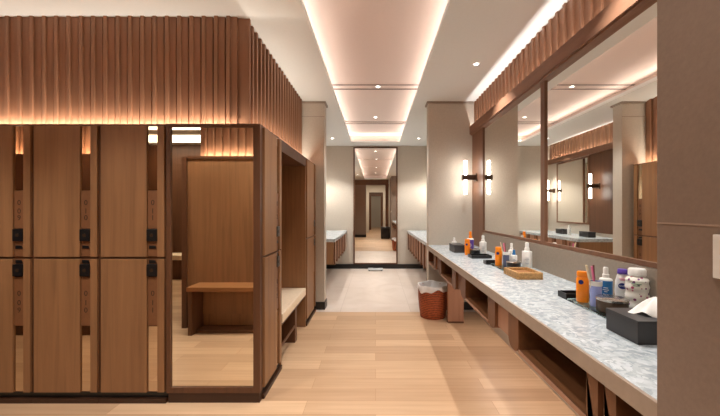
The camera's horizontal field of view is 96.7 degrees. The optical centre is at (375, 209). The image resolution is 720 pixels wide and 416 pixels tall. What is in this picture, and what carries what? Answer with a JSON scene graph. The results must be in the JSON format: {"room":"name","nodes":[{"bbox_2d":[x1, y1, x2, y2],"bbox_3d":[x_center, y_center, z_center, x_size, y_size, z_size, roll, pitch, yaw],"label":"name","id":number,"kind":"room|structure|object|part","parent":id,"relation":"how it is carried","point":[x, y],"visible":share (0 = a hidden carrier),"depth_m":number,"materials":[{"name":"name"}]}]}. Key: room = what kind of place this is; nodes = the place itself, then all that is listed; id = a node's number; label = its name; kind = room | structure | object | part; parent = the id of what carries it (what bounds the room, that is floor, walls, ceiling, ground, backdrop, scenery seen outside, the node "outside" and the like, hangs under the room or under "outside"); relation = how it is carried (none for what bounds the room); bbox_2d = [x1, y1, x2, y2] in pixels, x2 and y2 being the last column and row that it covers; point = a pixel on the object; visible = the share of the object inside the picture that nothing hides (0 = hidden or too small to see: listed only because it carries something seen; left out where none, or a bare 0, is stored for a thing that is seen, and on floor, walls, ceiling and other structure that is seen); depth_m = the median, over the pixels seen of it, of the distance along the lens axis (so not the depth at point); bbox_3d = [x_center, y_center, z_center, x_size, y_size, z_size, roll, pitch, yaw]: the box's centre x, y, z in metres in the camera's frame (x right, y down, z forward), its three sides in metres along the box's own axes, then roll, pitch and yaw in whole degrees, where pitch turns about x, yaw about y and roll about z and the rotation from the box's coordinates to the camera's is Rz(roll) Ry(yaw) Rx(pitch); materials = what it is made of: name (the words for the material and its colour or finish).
{"room":"changing room","nodes":[
{"label":"changing room","id":0,"kind":"room"},
{"bbox_2d":[0,0,568,145],"bbox_3d":[-1.400,-1.420,3.050,7.200,0.040,8.500,0,0,0],"label":"ceiling","id":1,"kind":"structure","parent":0,"point":[491,33],"depth_m":2.54,"materials":[{"name":"paint"}]},
{"bbox_2d":[0,16,250,123],"bbox_3d":[-2.961,-0.950,2.337,4.078,0.900,0.054,0,0,0],"label":"wall panel","id":2,"kind":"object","parent":1,"relation":"attached to","point":[56,69],"depth_m":2.33,"materials":[{"name":"brown wood"}]},
{"bbox_2d":[303,0,447,140],"bbox_3d":[0.000,-1.525,3.050,1.600,0.170,7.700,0,0,0],"label":"cove","id":3,"kind":"object","parent":1,"relation":"in","point":[359,41],"visible":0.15,"depth_m":3.20,"materials":[{"name":"paint"}]},
{"bbox_2d":[332,84,418,85],"bbox_3d":[0.000,-1.567,4.020,1.440,0.007,0.044,0,0,0],"label":"air slot","id":4,"kind":"object","parent":3,"relation":"attached to","point":[332,84],"visible":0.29,"depth_m":4.02,"materials":[{"name":"paint"}]},
{"bbox_2d":[333,88,417,89],"bbox_3d":[0.000,-1.567,4.160,1.440,0.007,0.044,0,0,0],"label":"air slot","id":5,"kind":"object","parent":3,"relation":"attached to","point":[333,88],"visible":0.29,"depth_m":4.14,"materials":[{"name":"paint"}]},
{"bbox_2d":[345,121,405,121],"bbox_3d":[0.000,-1.567,5.720,1.440,0.007,0.044,0,0,0],"label":"air slot","id":6,"kind":"object","parent":3,"relation":"attached to","point":[345,121],"visible":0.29,"depth_m":5.70,"materials":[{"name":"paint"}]},
{"bbox_2d":[346,123,404,123],"bbox_3d":[0.000,-1.567,5.840,1.440,0.007,0.044,0,0,0],"label":"air slot","id":7,"kind":"object","parent":3,"relation":"attached to","point":[346,123],"visible":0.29,"depth_m":5.82,"materials":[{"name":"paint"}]},
{"bbox_2d":[0,312,576,415],"bbox_3d":[-1.400,1.350,-2.570,7.200,0.100,13.260,0,0,0],"label":"floor","id":8,"kind":"structure","parent":0,"point":[340,363],"depth_m":2.46,"materials":[{"name":"brown wood"}]},
{"bbox_2d":[0,124,35,403],"bbox_3d":[-2.526,0.362,2.371,0.449,1.876,0.468,0,0,0],"label":"locker","id":9,"kind":"object","parent":8,"relation":"on","point":[17,257],"visible":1,"depth_m":2.14,"materials":[{"name":"brown wood"}]},
{"bbox_3d":[-2.526,0.779,2.152,0.423,0.894,0.018,0,0,0],"label":"door","id":10,"kind":"part","parent":9,"relation":"part of","materials":[{"name":"brown wood"}]},
{"bbox_3d":[-2.526,-0.122,2.152,0.423,0.880,0.018,0,0,0],"label":"door","id":11,"kind":"part","parent":9,"relation":"part of","materials":[{"name":"brown wood"}]},
{"bbox_3d":[-2.396,0.618,2.156,0.065,0.327,0.010,0,0,0],"label":"number plate","id":12,"kind":"part","parent":9,"relation":"part of","materials":[{"name":"wood"}]},
{"bbox_3d":[-2.396,0.001,2.156,0.065,0.255,0.010,0,0,0],"label":"number plate","id":13,"kind":"part","parent":9,"relation":"part of","materials":[{"name":"wood"}]},
{"bbox_2d":[32,124,101,403],"bbox_3d":[-2.078,0.362,2.371,0.449,1.876,0.468,0,0,0],"label":"locker","id":14,"kind":"object","parent":8,"relation":"on","point":[67,157],"visible":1,"depth_m":2.14,"materials":[{"name":"brown wood"}]},
{"bbox_3d":[-2.078,0.779,2.152,0.423,0.894,0.018,0,0,0],"label":"door","id":15,"kind":"part","parent":14,"relation":"part of","materials":[{"name":"brown wood"}]},
{"bbox_3d":[-2.078,-0.122,2.152,0.423,0.880,0.018,0,0,0],"label":"door","id":16,"kind":"part","parent":14,"relation":"part of","materials":[{"name":"brown wood"}]},
{"bbox_3d":[-1.946,0.618,2.156,0.065,0.327,0.010,0,0,0],"label":"number plate","id":17,"kind":"part","parent":14,"relation":"part of","materials":[{"name":"wood"}]},
{"bbox_3d":[-1.946,0.001,2.156,0.065,0.255,0.010,0,0,0],"label":"number plate","id":18,"kind":"part","parent":14,"relation":"part of","materials":[{"name":"wood"}]},
{"bbox_2d":[99,124,167,403],"bbox_3d":[-1.629,0.362,2.371,0.449,1.876,0.468,0,0,0],"label":"locker","id":19,"kind":"object","parent":8,"relation":"on","point":[133,156],"visible":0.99,"depth_m":2.14,"materials":[{"name":"brown wood"}]},
{"bbox_3d":[-1.629,0.779,2.152,0.423,0.894,0.018,0,0,0],"label":"door","id":20,"kind":"part","parent":19,"relation":"part of","materials":[{"name":"brown wood"}]},
{"bbox_3d":[-1.629,-0.122,2.152,0.423,0.880,0.018,0,0,0],"label":"door","id":21,"kind":"part","parent":19,"relation":"part of","materials":[{"name":"brown wood"}]},
{"bbox_3d":[-1.498,0.618,2.156,0.065,0.327,0.010,0,0,0],"label":"number plate","id":22,"kind":"part","parent":19,"relation":"part of","materials":[{"name":"wood"}]},
{"bbox_3d":[-1.498,0.001,2.156,0.065,0.255,0.010,0,0,0],"label":"number plate","id":23,"kind":"part","parent":19,"relation":"part of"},
{"bbox_2d":[166,124,261,402],"bbox_3d":[-1.089,0.362,2.171,0.629,1.876,0.047,0,0,0],"label":"mirror door","id":24,"kind":"structure","parent":19,"relation":"attached to","point":[214,171],"depth_m":2.16,"materials":[{"name":"mirror"}]},
{"bbox_2d":[262,126,281,398],"bbox_3d":[-0.966,0.362,2.408,0.418,1.876,0.425,0,0,0],"label":"locker","id":25,"kind":"object","parent":8,"relation":"on","point":[271,144],"visible":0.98,"depth_m":2.33,"materials":[{"name":"brown wood"}]},
{"bbox_3d":[-0.772,0.779,2.405,0.018,0.894,0.396,0,0,0],"label":"door","id":26,"kind":"part","parent":25,"relation":"part of","materials":[{"name":"brown wood"}]},
{"bbox_3d":[-0.772,-0.122,2.405,0.018,0.880,0.396,0,0,0],"label":"door","id":27,"kind":"part","parent":25,"relation":"part of","materials":[{"name":"brown wood"}]},
{"bbox_3d":[-0.776,0.618,2.510,0.010,0.327,0.068,0,0,0],"label":"number plate","id":28,"kind":"part","parent":25,"relation":"part of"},
{"bbox_2d":[279,140,305,364],"bbox_3d":[-0.975,0.362,3.092,0.400,1.876,0.940,0,0,0],"label":"bench alcove","id":29,"kind":"object","parent":8,"relation":"on","point":[293,249],"visible":0.37,"depth_m":3.54,"materials":[{"name":"brown wood"}]},
{"bbox_3d":[-0.789,1.140,2.882,0.012,0.020,0.480,0,0,0],"label":"rail","id":30,"kind":"part","parent":29,"relation":"part of","materials":[{"name":"brown wood"}]},
{"bbox_3d":[-0.930,1.133,3.157,0.290,0.335,0.070,0,0,0],"label":"leg","id":31,"kind":"part","parent":29,"relation":"part of","materials":[{"name":"brown wood"}]},
{"bbox_2d":[282,288,305,322],"bbox_3d":[-0.959,0.903,3.092,0.383,0.078,0.892,0,0,0],"label":"seat cushion","id":32,"kind":"object","parent":29,"relation":"on","point":[291,297],"visible":0.39,"depth_m":3.14,"materials":[{"name":"fabric"}]},
{"bbox_3d":[-0.965,0.410,3.552,0.380,1.780,0.020,0,0,0],"label":"panel","id":33,"kind":"part","parent":29,"relation":"part of","materials":[{"name":"brown wood"}]},
{"bbox_2d":[306,158,315,325],"bbox_3d":[-0.966,0.362,3.840,0.418,1.876,0.550,0,0,0],"label":"locker","id":34,"kind":"object","parent":8,"relation":"on","point":[310,167],"visible":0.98,"depth_m":3.76,"materials":[{"name":"brown wood"}]},
{"bbox_3d":[-0.772,0.779,3.836,0.018,0.894,0.518,0,0,0],"label":"door","id":35,"kind":"part","parent":34,"relation":"part of","materials":[{"name":"brown wood"}]},
{"bbox_3d":[-0.772,-0.122,3.836,0.018,0.880,0.518,0,0,0],"label":"door","id":36,"kind":"part","parent":34,"relation":"part of","materials":[{"name":"brown wood"}]},
{"bbox_2d":[417,280,446,319],"bbox_3d":[0.700,1.101,3.910,0.377,0.397,0.380,0,0,0],"label":"waste bin","id":37,"kind":"object","parent":8,"relation":"on","point":[432,295],"visible":0.96,"depth_m":3.77,"materials":[{"name":"wicker"}]},
{"bbox_2d":[447,282,463,322],"bbox_3d":[0.920,0.905,3.690,0.180,0.790,0.060,0,0,0],"label":"support","id":38,"kind":"object","parent":8,"relation":"on","point":[455,302],"visible":0.55,"depth_m":3.66,"materials":[{"name":"brown wood"}]},
{"bbox_3d":[0.920,1.290,3.690,0.180,0.020,0.060,0,0,0],"label":"foot plate","id":39,"kind":"part","parent":38,"relation":"part of","materials":[{"name":"brown wood"}]},
{"bbox_2d":[302,104,325,301],"bbox_3d":[-1.133,-0.050,4.240,0.935,2.700,0.160,0,0,0],"label":"wall","id":40,"kind":"structure","parent":0,"point":[313,128],"depth_m":4.16,"materials":[{"name":"paint"}]},
{"bbox_2d":[251,26,301,154],"bbox_3d":[-0.963,-0.950,3.253,0.054,0.900,1.814,0,0,0],"label":"trim","id":41,"kind":"structure","parent":40,"relation":"attached to","point":[276,105],"depth_m":2.97,"materials":[{"name":"brown wood"}]},
{"bbox_2d":[302,101,327,116],"bbox_3d":[-0.802,-1.302,4.240,0.315,0.195,0.200,0,0,0],"label":"trim","id":42,"kind":"structure","parent":40,"relation":"attached to","point":[303,102],"depth_m":4.16,"materials":[{"name":"paint"}]},
{"bbox_2d":[314,298,326,309],"bbox_3d":[-0.728,1.250,4.240,0.145,0.100,0.184,0,0,0],"label":"baseboard","id":43,"kind":"structure","parent":40,"relation":"attached to","point":[319,305],"depth_m":4.15,"materials":[{"name":"black"}]},
{"bbox_2d":[326,146,426,263],"bbox_3d":[0.000,-0.050,7.125,3.200,2.700,0.150,0,0,0],"label":"wall","id":44,"kind":"structure","parent":0,"point":[412,160],"depth_m":7.05,"materials":[{"name":"paint"}]},
{"bbox_2d":[353,147,397,263],"bbox_3d":[0.000,-0.085,7.035,0.970,2.570,0.030,0,0,0],"label":"mirror","id":45,"kind":"object","parent":44,"relation":"attached to","point":[375,169],"visible":1,"depth_m":7.03,"materials":[{"name":"silver mirror"}]},
{"bbox_2d":[326,264,425,268],"bbox_3d":[0.000,1.250,7.040,2.540,0.100,0.020,0,0,0],"label":"baseboard","id":46,"kind":"structure","parent":44,"relation":"attached to","point":[336,266],"depth_m":7.03,"materials":[{"name":"black"}]},
{"bbox_2d":[316,269,474,311],"bbox_3d":[0.000,1.350,5.680,3.200,0.100,3.240,0,0,0],"label":"floor","id":47,"kind":"structure","parent":0,"point":[347,290],"depth_m":5.20,"materials":[{"name":"tile"}]},
{"bbox_2d":[368,268,382,270],"bbox_3d":[0.000,1.284,6.865,0.320,0.033,0.230,0,0,0],"label":"bathroom scale","id":48,"kind":"object","parent":47,"relation":"on","point":[369,269],"visible":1,"depth_m":6.77,"materials":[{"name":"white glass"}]},
{"bbox_2d":[427,103,473,301],"bbox_3d":[1.009,-0.050,4.230,0.642,2.700,0.140,0,0,0],"label":"wall","id":49,"kind":"structure","parent":0,"point":[449,141],"depth_m":4.16,"materials":[{"name":"paint"}]},
{"bbox_2d":[425,101,473,106],"bbox_3d":[0.969,-1.389,4.230,0.602,0.022,0.180,0,0,0],"label":"trim","id":50,"kind":"structure","parent":49,"relation":"attached to","point":[428,102],"depth_m":4.14,"materials":[{"name":"paint"}]},
{"bbox_2d":[464,302,472,309],"bbox_3d":[0.974,1.250,4.230,0.592,0.100,0.164,0,0,0],"label":"baseboard","id":51,"kind":"structure","parent":49,"relation":"attached to","point":[467,306],"depth_m":4.15,"materials":[{"name":"black"}]},
{"bbox_2d":[462,161,476,193],"bbox_3d":[1.171,-0.400,4.000,0.175,0.420,0.090,0,0,0],"label":"wall sconce","id":52,"kind":"object","parent":49,"relation":"attached to","point":[465,177],"visible":1,"depth_m":3.98,"materials":[{"name":"glass"}]},
{"bbox_2d":[473,236,655,415],"bbox_3d":[1.300,0.785,2.456,0.060,1.030,3.408,0,0,0],"label":"wall","id":53,"kind":"structure","parent":0,"point":[499,331],"depth_m":2.88,"materials":[{"name":"paint"}]},
{"bbox_2d":[472,127,484,245],"bbox_3d":[1.274,-0.257,3.950,0.032,1.411,0.420,0,0,0],"label":"trim","id":54,"kind":"structure","parent":53,"relation":"attached to","point":[478,137],"depth_m":3.91,"materials":[{"name":"brown wood"}]},
{"bbox_2d":[427,232,656,415],"bbox_3d":[0.969,0.392,2.455,0.602,0.247,3.406,0,0,0],"label":"countertop","id":55,"kind":"structure","parent":53,"relation":"attached to","point":[628,369],"depth_m":1.45,"materials":[{"name":"stone"}]},
{"bbox_2d":[428,250,438,269],"bbox_3d":[0.891,0.603,3.890,0.420,0.175,0.511,0,0,0],"label":"open shelf","id":56,"kind":"object","parent":55,"relation":"attached to","point":[432,259],"visible":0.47,"depth_m":4.04,"materials":[{"name":"brown wood"}]},
{"bbox_3d":[0.706,0.603,3.692,0.050,0.175,0.114,0,0,0],"label":"post","id":57,"kind":"part","parent":56,"relation":"part of","materials":[{"name":"brown wood"}]},
{"bbox_2d":[439,259,459,289],"bbox_3d":[0.891,0.603,3.083,0.420,0.175,0.725,0,0,0],"label":"open shelf","id":58,"kind":"object","parent":55,"relation":"attached to","point":[450,275],"visible":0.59,"depth_m":3.19,"materials":[{"name":"brown wood"}]},
{"bbox_3d":[0.706,0.603,3.388,0.050,0.175,0.114,0,0,0],"label":"post","id":59,"kind":"part","parent":58,"relation":"part of","materials":[{"name":"brown wood"}]},
{"bbox_3d":[0.706,0.603,2.785,0.050,0.175,0.129,0,0,0],"label":"post","id":60,"kind":"part","parent":58,"relation":"part of","materials":[{"name":"brown wood"}]},
{"bbox_2d":[449,243,464,252],"bbox_3d":[0.895,0.419,3.505,0.122,0.080,0.232,0,0,0],"label":"tissue box","id":61,"kind":"object","parent":55,"relation":"on","point":[454,247],"visible":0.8,"depth_m":3.39,"materials":[{"name":"plastic"}]},
{"bbox_3d":[0.895,0.385,3.505,0.122,0.012,0.232,0,0,0],"label":"lid","id":62,"kind":"part","parent":61,"relation":"part of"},
{"bbox_2d":[458,273,460,289],"bbox_3d":[0.703,0.590,2.638,0.010,0.148,0.161,0,0,0],"label":"board","id":63,"kind":"object","parent":55,"relation":"attached to","point":[459,275],"visible":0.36,"depth_m":2.66,"materials":[{"name":"brown wood"}]},
{"bbox_2d":[465,239,469,254],"bbox_3d":[0.930,0.379,3.240,0.054,0.160,0.034,0,0,10],"label":"lotion bottle","id":64,"kind":"object","parent":55,"relation":"on","point":[467,241],"visible":0.88,"depth_m":3.23,"materials":[{"name":"orange plastic"}]},
{"bbox_2d":[467,231,473,247],"bbox_3d":[0.990,0.344,3.339,0.069,0.230,0.071,0,0,17],"label":"shampoo bottle","id":65,"kind":"object","parent":55,"relation":"on","point":[470,232],"visible":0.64,"depth_m":3.32,"materials":[{"name":"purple plastic"}]},
{"bbox_2d":[470,248,479,253],"bbox_3d":[1.000,0.427,3.220,0.103,0.065,0.103,0,0,0],"label":"round tin","id":66,"kind":"object","parent":55,"relation":"on","point":[472,250],"visible":0.73,"depth_m":3.18,"materials":[{"name":"black plastic"}]},
{"bbox_2d":[468,254,491,258],"bbox_3d":[0.995,0.445,3.060,0.190,0.028,0.130,0,0,0],"label":"dish","id":67,"kind":"object","parent":55,"relation":"on","point":[473,256],"visible":1,"depth_m":3.00,"materials":[{"name":"plastic"}]},
{"bbox_2d":[461,276,499,327],"bbox_3d":[0.891,0.603,2.190,0.420,0.175,0.730,0,0,0],"label":"open shelf","id":68,"kind":"object","parent":55,"relation":"attached to","point":[483,304],"visible":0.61,"depth_m":2.28,"materials":[{"name":"brown wood"}]},
{"bbox_3d":[0.706,0.603,2.490,0.050,0.175,0.129,0,0,0],"label":"post","id":69,"kind":"part","parent":68,"relation":"part of","materials":[{"name":"brown wood"}]},
{"bbox_3d":[0.706,0.603,1.882,0.050,0.175,0.114,0,0,0],"label":"post","id":70,"kind":"part","parent":68,"relation":"part of","materials":[{"name":"brown wood"}]},
{"bbox_2d":[479,235,486,253],"bbox_3d":[1.075,0.359,3.199,0.068,0.200,0.070,0,0,19],"label":"shampoo bottle","id":71,"kind":"object","parent":55,"relation":"on","point":[482,245],"visible":0.82,"depth_m":3.18,"materials":[{"name":"white plastic"}]},
{"bbox_2d":[483,260,494,264],"bbox_3d":[0.985,0.444,2.700,0.130,0.030,0.070,0,0,0],"label":"dish","id":72,"kind":"object","parent":55,"relation":"on","point":[487,262],"visible":0.58,"depth_m":2.67,"materials":[{"name":"plastic"}]},
{"bbox_2d":[498,304,507,334],"bbox_3d":[0.703,0.590,1.732,0.010,0.148,0.181,0,0,0],"label":"board","id":73,"kind":"object","parent":55,"relation":"attached to","point":[502,313],"visible":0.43,"depth_m":1.75,"materials":[{"name":"brown wood"}]},
{"bbox_2d":[490,264,521,270],"bbox_3d":[1.050,0.453,2.500,0.200,0.011,0.300,0,0,0],"label":"glass tray","id":74,"kind":"object","parent":55,"relation":"on","point":[494,265],"visible":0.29,"depth_m":2.51,"materials":[{"name":"white"}]},
{"bbox_2d":[495,247,501,265],"bbox_3d":[0.985,0.373,2.560,0.054,0.148,0.034,0,0,15],"label":"lotion bottle","id":75,"kind":"object","parent":74,"relation":"on","point":[498,252],"visible":0.95,"depth_m":2.54,"materials":[{"name":"orange plastic"}]},
{"bbox_2d":[503,251,509,266],"bbox_3d":[1.020,0.389,2.500,0.052,0.116,0.052,0,0,0],"label":"cup","id":76,"kind":"object","parent":74,"relation":"on","point":[505,254],"visible":0.83,"depth_m":2.48,"materials":[{"name":"plastic"}]},
{"bbox_2d":[506,260,520,266],"bbox_3d":[1.040,0.417,2.410,0.103,0.060,0.103,0,0,0],"label":"round tin","id":77,"kind":"object","parent":74,"relation":"on","point":[509,263],"visible":0.73,"depth_m":2.38,"materials":[{"name":"grey metal"}]},
{"bbox_3d":[1.040,0.393,2.410,0.103,0.011,0.103,0,0,0],"label":"lid","id":78,"kind":"part","parent":77,"relation":"part of","materials":[{"name":"metal"}]},
{"bbox_2d":[511,250,516,259],"bbox_3d":[1.090,0.382,2.519,0.048,0.130,0.050,0,0,23],"label":"shampoo bottle","id":79,"kind":"object","parent":74,"relation":"on","point":[513,256],"visible":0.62,"depth_m":2.50,"materials":[{"name":"white plastic"}]},
{"bbox_2d":[508,243,512,259],"bbox_3d":[1.130,0.369,2.659,0.048,0.180,0.050,0,0,23],"label":"shampoo bottle","id":80,"kind":"object","parent":55,"relation":"on","point":[511,244],"visible":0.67,"depth_m":2.65,"materials":[{"name":"white plastic"}]},
{"bbox_2d":[503,267,542,279],"bbox_3d":[1.010,0.437,2.200,0.172,0.045,0.210,0,0,-2],"label":"wicker tray","id":81,"kind":"object","parent":55,"relation":"on","point":[519,273],"visible":1,"depth_m":2.11,"materials":[{"name":"beige wicker"}]},
{"bbox_2d":[522,242,531,268],"bbox_3d":[1.165,0.357,2.459,0.072,0.205,0.074,0,0,25],"label":"shampoo bottle","id":82,"kind":"object","parent":55,"relation":"on","point":[526,254],"visible":0.9,"depth_m":2.43,"materials":[{"name":"white plastic"}]},
{"bbox_2d":[508,312,603,415],"bbox_3d":[0.891,0.603,1.310,0.420,0.175,0.660,0,0,0],"label":"open shelf","id":83,"kind":"object","parent":55,"relation":"attached to","point":[577,387],"visible":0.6,"depth_m":1.32,"materials":[{"name":"brown wood"}]},
{"bbox_3d":[0.706,0.603,1.583,0.050,0.175,0.114,0,0,0],"label":"post","id":84,"kind":"part","parent":83,"relation":"part of","materials":[{"name":"brown wood"}]},
{"bbox_3d":[0.706,0.603,1.007,0.050,0.175,0.054,0,0,0],"label":"post","id":85,"kind":"part","parent":83,"relation":"part of","materials":[{"name":"brown wood"}]},
{"bbox_2d":[558,290,589,299],"bbox_3d":[1.035,0.444,1.665,0.130,0.030,0.075,0,0,0],"label":"dish","id":86,"kind":"object","parent":55,"relation":"on","point":[564,294],"visible":0.57,"depth_m":1.67,"materials":[{"name":"plastic"}]},
{"bbox_2d":[567,298,605,318],"bbox_3d":[1.075,0.453,1.460,0.220,0.011,0.310,0,0,0],"label":"glass tray","id":87,"kind":"object","parent":55,"relation":"on","point":[586,306],"visible":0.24,"depth_m":1.48,"materials":[{"name":"white"}]},
{"bbox_2d":[576,271,588,302],"bbox_3d":[1.003,0.373,1.550,0.054,0.148,0.034,0,0,27],"label":"lotion bottle","id":88,"kind":"object","parent":87,"relation":"on","point":[582,281],"visible":0.91,"depth_m":1.54,"materials":[{"name":"orange plastic"}]},
{"bbox_2d":[589,280,602,306],"bbox_3d":[1.022,0.389,1.485,0.052,0.116,0.052,0,0,0],"label":"cup","id":89,"kind":"object","parent":87,"relation":"on","point":[596,287],"visible":0.8,"depth_m":1.47,"materials":[{"name":"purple plastic"}]},
{"bbox_2d":[585,265,590,287],"bbox_3d":[0.998,0.346,1.485,0.044,0.179,0.012,0,0,0],"label":"comb","id":90,"kind":"object","parent":89,"relation":"in","point":[586,266],"visible":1,"depth_m":1.48,"materials":[{"name":"plastic"}]},
{"bbox_2d":[591,266,594,281],"bbox_3d":[1.012,0.349,1.479,0.030,0.174,0.012,0,0,0],"label":"comb","id":91,"kind":"object","parent":89,"relation":"in","point":[592,269],"visible":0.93,"depth_m":1.48,"materials":[{"name":"pink plastic"}]},
{"bbox_2d":[599,267,612,294],"bbox_3d":[1.108,0.362,1.540,0.055,0.170,0.056,0,0,36],"label":"shampoo bottle","id":92,"kind":"object","parent":87,"relation":"on","point":[607,288],"visible":0.66,"depth_m":1.52,"materials":[{"name":"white plastic"}]},
{"bbox_2d":[596,294,628,313],"bbox_3d":[1.035,0.416,1.400,0.120,0.062,0.120,0,0,0],"label":"round tin","id":93,"kind":"object","parent":87,"relation":"on","point":[603,301],"visible":0.81,"depth_m":1.37,"materials":[{"name":"brown metal"}]},
{"bbox_3d":[1.035,0.391,1.400,0.120,0.011,0.120,0,0,0],"label":"lid","id":94,"kind":"part","parent":93,"relation":"part of","materials":[{"name":"metal"}]},
{"bbox_2d":[615,268,627,296],"bbox_3d":[1.207,0.375,1.564,0.062,0.168,0.040,0,0,38],"label":"lotion bottle","id":95,"kind":"object","parent":55,"relation":"on","point":[620,280],"visible":0.71,"depth_m":1.56,"materials":[{"name":"white plastic"}]},
{"bbox_2d":[604,386,642,415],"bbox_3d":[0.891,0.603,0.855,0.420,0.175,0.201,0,0,0],"label":"open shelf","id":96,"kind":"object","parent":55,"relation":"attached to","point":[614,405],"visible":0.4,"depth_m":0.91,"materials":[{"name":"brown wood"}]},
{"bbox_3d":[0.706,0.603,0.930,0.050,0.175,0.049,0,0,0],"label":"post","id":97,"kind":"part","parent":96,"relation":"part of","materials":[{"name":"brown wood"}]},
{"bbox_2d":[606,297,656,344],"bbox_3d":[1.015,0.388,1.160,0.252,0.142,0.152,0,0,0],"label":"tissue box","id":98,"kind":"object","parent":55,"relation":"on","point":[638,324],"visible":0.57,"depth_m":1.13,"materials":[{"name":"plastic"}]},
{"bbox_3d":[1.015,0.385,1.160,0.252,0.012,0.152,0,0,0],"label":"lid","id":99,"kind":"part","parent":98,"relation":"part of","materials":[{"name":"plastic"}]},
{"bbox_2d":[624,267,649,307],"bbox_3d":[1.195,0.364,1.462,0.091,0.191,0.092,0,0,39],"label":"jar","id":100,"kind":"object","parent":55,"relation":"on","point":[637,287],"visible":0.71,"depth_m":1.43,"materials":[{"name":"white plastic"}]},
{"bbox_3d":[1.195,0.285,1.462,0.068,0.035,0.068,0,0,39],"label":"lid","id":101,"kind":"part","parent":100,"relation":"part of","materials":[{"name":"white plastic"}]},
{"bbox_2d":[482,232,656,297],"bbox_3d":[1.258,0.364,2.246,0.021,0.192,2.988,0,0,0],"label":"backsplash","id":102,"kind":"structure","parent":53,"relation":"attached to","point":[562,263],"depth_m":2.11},
{"bbox_2d":[657,0,719,415],"bbox_3d":[1.430,-0.050,-0.125,1.540,2.700,1.750,0,0,0],"label":"wall partition","id":103,"kind":"structure","parent":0,"point":[688,31],"depth_m":0.68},
{"bbox_2d":[657,222,719,226],"bbox_3d":[0.659,0.031,-0.125,0.001,0.004,1.750,0,0,0],"label":"trim","id":104,"kind":"structure","parent":103,"relation":"attached to","point":[657,222],"depth_m":0.67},
{"bbox_2d":[713,234,719,278],"bbox_3d":[0.655,0.090,0.575,0.010,0.084,0.088,0,0,0],"label":"wall socket","id":105,"kind":"object","parent":103,"relation":"attached to","point":[716,238],"visible":1,"depth_m":0.61,"materials":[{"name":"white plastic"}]},
{"bbox_3d":[-1.435,-0.050,5.685,0.330,2.700,2.730,0,0,0],"label":"wall","id":106,"kind":"structure","parent":0,"visible":0},
{"bbox_2d":[326,230,346,264],"bbox_3d":[-0.950,0.667,6.022,0.640,0.415,2.045,0,0,0],"label":"vanity","id":107,"kind":"object","parent":106,"relation":"attached to","point":[335,239],"visible":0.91,"depth_m":5.37,"materials":[{"name":"wood"}]},
{"bbox_3d":[-0.649,0.693,5.085,0.022,0.364,0.090,0,0,0],"label":"post","id":108,"kind":"part","parent":107,"relation":"part of","materials":[{"name":"brown wood"}]},
{"bbox_2d":[326,230,346,241],"bbox_3d":[-0.950,0.485,6.022,0.640,0.050,2.045,0,0,0],"label":"countertop","id":109,"kind":"structure","parent":107,"relation":"on","point":[331,235],"depth_m":5.89,"materials":[{"name":"stone"}]},
{"bbox_3d":[-0.649,0.693,5.405,0.022,0.364,0.090,0,0,0],"label":"post","id":110,"kind":"part","parent":107,"relation":"part of","materials":[{"name":"brown wood"}]},
{"bbox_3d":[-0.649,0.693,6.365,0.022,0.364,0.090,0,0,0],"label":"post","id":111,"kind":"part","parent":107,"relation":"part of","materials":[{"name":"brown wood"}]},
{"bbox_3d":[1.400,-0.050,3.875,0.140,2.700,6.350,0,0,0],"label":"wall","id":112,"kind":"structure","parent":0,"visible":0},
{"bbox_2d":[483,82,542,244],"bbox_3d":[1.274,-0.348,3.075,0.032,1.226,1.326,0,0,0],"label":"wall mirror","id":113,"kind":"object","parent":112,"relation":"attached to","point":[513,141],"visible":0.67,"depth_m":2.87,"materials":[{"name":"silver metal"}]},
{"bbox_2d":[474,0,612,121],"bbox_3d":[1.308,-1.195,2.455,0.054,0.410,3.410,0,0,0],"label":"trim","id":114,"kind":"structure","parent":112,"relation":"attached to","point":[574,15],"depth_m":2.45,"materials":[{"name":"brown wood"}]},
{"bbox_2d":[469,0,651,135],"bbox_3d":[1.276,-1.018,2.456,0.108,0.112,3.408,0,0,0],"label":"trim","id":115,"kind":"structure","parent":112,"relation":"attached to","point":[616,12],"depth_m":2.03,"materials":[{"name":"brown wood"}]},
{"bbox_2d":[543,0,656,268],"bbox_3d":[1.274,-0.348,1.583,0.032,1.226,1.655,0,0,0],"label":"wall mirror","id":116,"kind":"object","parent":112,"relation":"attached to","point":[600,109],"visible":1,"depth_m":1.76,"materials":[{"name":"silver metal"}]},
{"bbox_3d":[1.300,-0.050,5.675,0.060,2.700,2.750,0,0,0],"label":"wall","id":117,"kind":"structure","parent":0,"visible":0},
{"bbox_2d":[407,230,426,271],"bbox_3d":[0.985,0.667,5.683,0.570,0.415,2.725,0,0,0],"label":"vanity","id":118,"kind":"object","parent":117,"relation":"attached to","point":[417,239],"visible":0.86,"depth_m":5.45,"materials":[{"name":"wood"}]},
{"bbox_3d":[0.719,0.693,6.645,0.022,0.364,0.090,0,0,0],"label":"post","id":119,"kind":"part","parent":118,"relation":"part of","materials":[{"name":"brown wood"}]},
{"bbox_3d":[0.719,0.693,5.685,0.022,0.364,0.090,0,0,0],"label":"post","id":120,"kind":"part","parent":118,"relation":"part of","materials":[{"name":"brown wood"}]},
{"bbox_2d":[407,230,426,246],"bbox_3d":[0.985,0.485,5.683,0.570,0.050,2.725,0,0,0],"label":"countertop","id":121,"kind":"structure","parent":118,"relation":"on","point":[421,235],"depth_m":5.89,"materials":[{"name":"stone"}]},
{"bbox_3d":[0.719,0.693,5.365,0.022,0.364,0.090,0,0,0],"label":"post","id":122,"kind":"part","parent":118,"relation":"part of","materials":[{"name":"brown wood"}]},
{"bbox_3d":[0.719,0.693,5.045,0.022,0.364,0.090,0,0,0],"label":"post","id":123,"kind":"part","parent":118,"relation":"part of","materials":[{"name":"brown wood"}]},
{"bbox_3d":[0.719,0.693,4.725,0.022,0.364,0.090,0,0,0],"label":"post","id":124,"kind":"part","parent":118,"relation":"part of","materials":[{"name":"brown wood"}]}
]}

